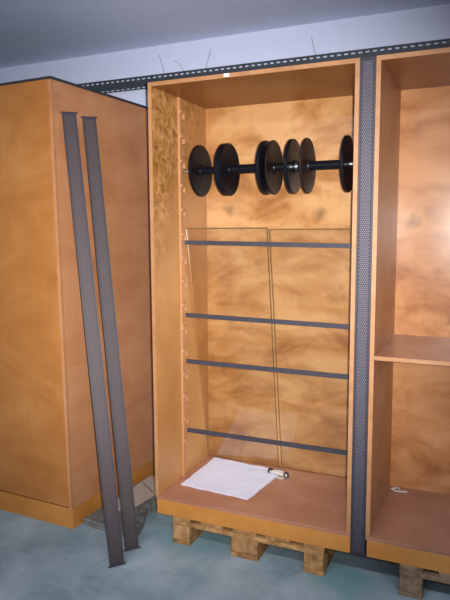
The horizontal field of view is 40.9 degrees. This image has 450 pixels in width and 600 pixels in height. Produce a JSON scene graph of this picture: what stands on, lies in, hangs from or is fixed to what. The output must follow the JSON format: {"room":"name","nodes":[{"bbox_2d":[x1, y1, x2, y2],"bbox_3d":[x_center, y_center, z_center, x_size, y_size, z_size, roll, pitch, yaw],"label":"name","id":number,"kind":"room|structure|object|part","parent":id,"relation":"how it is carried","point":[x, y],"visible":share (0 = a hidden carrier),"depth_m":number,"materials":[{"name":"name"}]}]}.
{"room":"storage room","nodes":[
{"label":"storage room","id":0,"kind":"room"},
{"bbox_2d":[0,475,449,599],"bbox_3d":[-0.714,1.549,1.140,9.000,0.100,5.950,3,7,23],"label":"floor","id":1,"kind":"structure","parent":0,"point":[40,560],"depth_m":2.87,"materials":[{"name":"paint"}]},
{"bbox_2d":[0,76,154,528],"bbox_3d":[-1.115,-0.006,3.758,1.061,2.380,0.886,3,7,26],"label":"tall cabinet","id":2,"kind":"object","parent":1,"relation":"on","point":[50,472],"visible":0.8,"depth_m":3.30,"materials":[{"name":"brown wood"}]},
{"bbox_3d":[-1.304,-0.017,3.368,1.015,2.241,0.023,3,7,26],"label":"panel","id":3,"kind":"part","parent":2,"relation":"part of","materials":[{"name":"brown wood"}]},
{"bbox_3d":[-0.663,-0.033,3.533,0.053,2.255,0.880,3,7,26],"label":"panel","id":4,"kind":"part","parent":2,"relation":"part of","materials":[{"name":"brown wood"}]},
{"bbox_2d":[60,111,125,567],"bbox_3d":[-0.659,0.163,2.996,0.087,2.214,0.520,-4,8,-32],"label":"post","id":5,"kind":"object","parent":1,"relation":"on","point":[86,278],"visible":1,"depth_m":2.99,"materials":[{"name":"metal"}]},
{"bbox_2d":[81,116,140,551],"bbox_3d":[-0.599,0.144,3.142,0.087,2.216,0.505,-4,8,-30],"label":"post","id":6,"kind":"object","parent":1,"relation":"on","point":[124,473],"visible":1,"depth_m":3.14,"materials":[{"name":"grey metal"}]},
{"bbox_2d":[83,476,156,537],"bbox_3d":[-0.502,1.178,3.530,0.357,0.075,0.695,3,7,23],"label":"floor slab","id":7,"kind":"structure","parent":1,"relation":"on","point":[96,520],"depth_m":3.34,"materials":[{"name":"stone"}]},
{"bbox_2d":[117,476,154,510],"bbox_3d":[-0.495,1.163,3.619,0.195,0.006,0.480,3,7,23],"label":"board","id":8,"kind":"object","parent":7,"relation":"on","point":[141,492],"visible":0.41,"depth_m":3.64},
{"bbox_2d":[173,516,335,575],"bbox_3d":[0.254,1.163,3.335,0.800,0.144,0.800,3,7,23],"label":"pallet","id":9,"kind":"object","parent":1,"relation":"on","point":[244,544],"visible":0.33,"depth_m":2.97,"materials":[{"name":"brown wood"}]},
{"bbox_2d":[148,58,359,552],"bbox_3d":[0.224,0.021,3.113,1.018,2.176,0.628,3,7,23],"label":"tall cabinet","id":10,"kind":"object","parent":9,"relation":"on","point":[319,102],"depth_m":3.31,"materials":[{"name":"brown wood"}]},
{"bbox_3d":[-0.233,-0.049,3.309,0.019,2.079,0.623,3,7,23],"label":"panel","id":11,"kind":"part","parent":10,"relation":"part of","materials":[{"name":"brown wood"}]},
{"bbox_3d":[-0.233,-0.034,3.268,0.014,2.060,0.028,3,7,23],"label":"peg rail","id":12,"kind":"part","parent":10,"relation":"part of","materials":[{"name":"brown wood"}]},
{"bbox_2d":[181,457,283,499],"bbox_3d":[0.039,0.987,3.360,0.452,0.006,0.425,3,8,28],"label":"paper sheet","id":13,"kind":"object","parent":10,"relation":"on","point":[222,476],"visible":0.98,"depth_m":3.34,"materials":[{"name":"white paper"}]},
{"bbox_3d":[0.059,0.292,3.373,0.487,1.384,0.305,3,7,23],"label":"glass pane","id":14,"kind":"part","parent":10,"relation":"part of","materials":[{"name":"clear glass"}]},
{"bbox_3d":[0.220,-1.050,2.990,0.980,0.019,0.623,3,7,23],"label":"panel","id":15,"kind":"part","parent":10,"relation":"part of","materials":[{"name":"orange wood"}]},
{"bbox_3d":[0.230,1.014,3.233,1.018,0.019,0.623,3,7,23],"label":"panel","id":16,"kind":"part","parent":10,"relation":"part of","materials":[{"name":"red wood"}]},
{"bbox_2d":[187,428,347,454],"bbox_3d":[0.220,0.745,3.181,0.936,0.024,0.010,3,7,23],"label":"bar","id":17,"kind":"object","parent":10,"relation":"attached to","point":[191,430],"visible":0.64,"depth_m":3.17,"materials":[{"name":"blue paint"}]},
{"bbox_2d":[186,359,348,379],"bbox_3d":[0.218,0.358,3.135,0.936,0.028,0.010,3,7,23],"label":"bar","id":18,"kind":"object","parent":10,"relation":"attached to","point":[190,361],"visible":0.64,"depth_m":3.12,"materials":[{"name":"blue paint"}]},
{"bbox_2d":[186,313,349,328],"bbox_3d":[0.217,0.107,3.106,0.936,0.035,0.010,3,7,23],"label":"bar","id":19,"kind":"object","parent":10,"relation":"attached to","point":[191,315],"visible":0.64,"depth_m":3.09,"materials":[{"name":"blue paint"}]},
{"bbox_2d":[183,135,353,196],"bbox_3d":[0.212,-0.660,3.014,0.936,0.266,0.266,3,7,23],"label":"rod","id":20,"kind":"object","parent":10,"relation":"in","point":[299,165],"visible":0.99,"depth_m":2.97,"materials":[{"name":"black metal"}]},
{"bbox_2d":[185,240,351,247],"bbox_3d":[0.215,-0.283,3.060,0.936,0.036,0.010,3,7,23],"label":"bar","id":21,"kind":"object","parent":10,"relation":"attached to","point":[187,242],"visible":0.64,"depth_m":3.04,"materials":[{"name":"grey metal"}]},
{"bbox_2d":[268,468,288,479],"bbox_3d":[0.293,0.971,3.372,0.138,0.034,0.047,5,8,36],"label":"roll","id":22,"kind":"object","parent":10,"relation":"in","point":[270,470],"visible":1,"depth_m":3.37,"materials":[{"name":"grey paper"}]},
{"bbox_3d":[0.347,-0.051,3.389,0.980,2.060,0.012,3,7,23],"label":"panel","id":23,"kind":"part","parent":10,"relation":"part of","materials":[{"name":"brown wood"}]},
{"bbox_3d":[0.485,0.315,3.188,0.482,1.376,0.305,3,7,23],"label":"glass pane","id":24,"kind":"part","parent":10,"relation":"part of","materials":[{"name":"clear glass"}]},
{"bbox_3d":[0.682,-0.006,2.911,0.019,2.079,0.623,3,7,23],"label":"panel","id":25,"kind":"part","parent":10,"relation":"part of","materials":[{"name":"brown wood"}]},
{"bbox_2d":[350,56,376,556],"bbox_3d":[0.602,0.076,2.627,0.065,2.176,0.031,3,7,23],"label":"post","id":26,"kind":"object","parent":10,"relation":"attached to","point":[367,101],"visible":1,"depth_m":2.61,"materials":[{"name":"metal"}]},
{"bbox_2d":[399,564,449,599],"bbox_3d":[1.297,1.212,2.873,0.800,0.144,0.800,3,7,23],"label":"pallet","id":27,"kind":"object","parent":1,"relation":"on","point":[413,579],"visible":0.33,"depth_m":2.64,"materials":[{"name":"brown wood"}]},
{"bbox_2d":[365,47,449,573],"bbox_3d":[1.216,0.068,2.675,1.018,2.176,0.612,3,7,23],"label":"tall cabinet","id":28,"kind":"object","parent":27,"relation":"on","point":[408,448],"visible":1,"depth_m":2.99,"materials":[{"name":"brown wood"}]},
{"bbox_3d":[0.759,-0.002,2.870,0.019,2.079,0.608,3,7,23],"label":"panel","id":29,"kind":"part","parent":28,"relation":"part of","materials":[{"name":"brown wood"}]},
{"bbox_2d":[390,487,406,492],"bbox_3d":[0.917,1.001,3.181,0.089,0.017,0.044,3,7,23],"label":"scrap","id":30,"kind":"object","parent":28,"relation":"on","point":[394,488],"visible":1,"depth_m":3.17,"materials":[{"name":"grey paper"}]},
{"bbox_3d":[1.222,1.061,2.794,1.018,0.019,0.608,3,7,23],"label":"panel","id":31,"kind":"part","parent":28,"relation":"part of","materials":[{"name":"red wood"}]},
{"bbox_2d":[375,334,449,361],"bbox_3d":[1.216,0.240,2.694,0.980,0.018,0.586,3,7,23],"label":"shelf","id":32,"kind":"object","parent":28,"relation":"attached to","point":[397,347],"depth_m":2.77,"materials":[{"name":"red wood"}]},
{"bbox_3d":[1.211,-1.004,2.550,0.980,0.019,0.608,3,7,23],"label":"panel","id":33,"kind":"part","parent":28,"relation":"part of","materials":[{"name":"orange wood"}]},
{"bbox_3d":[1.336,-0.004,2.943,0.980,2.060,0.012,3,7,23],"label":"panel","id":34,"kind":"part","parent":28,"relation":"part of","materials":[{"name":"brown wood"}]},
{"bbox_2d":[0,0,449,67],"bbox_3d":[-0.729,-1.296,0.805,9.000,0.100,5.950,3,7,23],"label":"ceiling","id":35,"kind":"structure","parent":0,"point":[31,31],"depth_m":3.31,"materials":[{"name":"white paint"}]},
{"bbox_2d":[0,4,449,106],"bbox_3d":[0.450,-0.193,3.633,9.000,2.765,0.100,3,7,23],"label":"wall","id":36,"kind":"structure","parent":0,"point":[430,23],"depth_m":3.56,"materials":[{"name":"white paint"}]},
{"bbox_2d":[78,38,449,92],"bbox_3d":[0.492,-1.334,3.404,4.563,0.081,0.035,3,7,23],"label":"rail","id":37,"kind":"object","parent":36,"relation":"attached to","point":[130,84],"visible":0.48,"depth_m":3.51,"materials":[{"name":"metal"}]}
]}

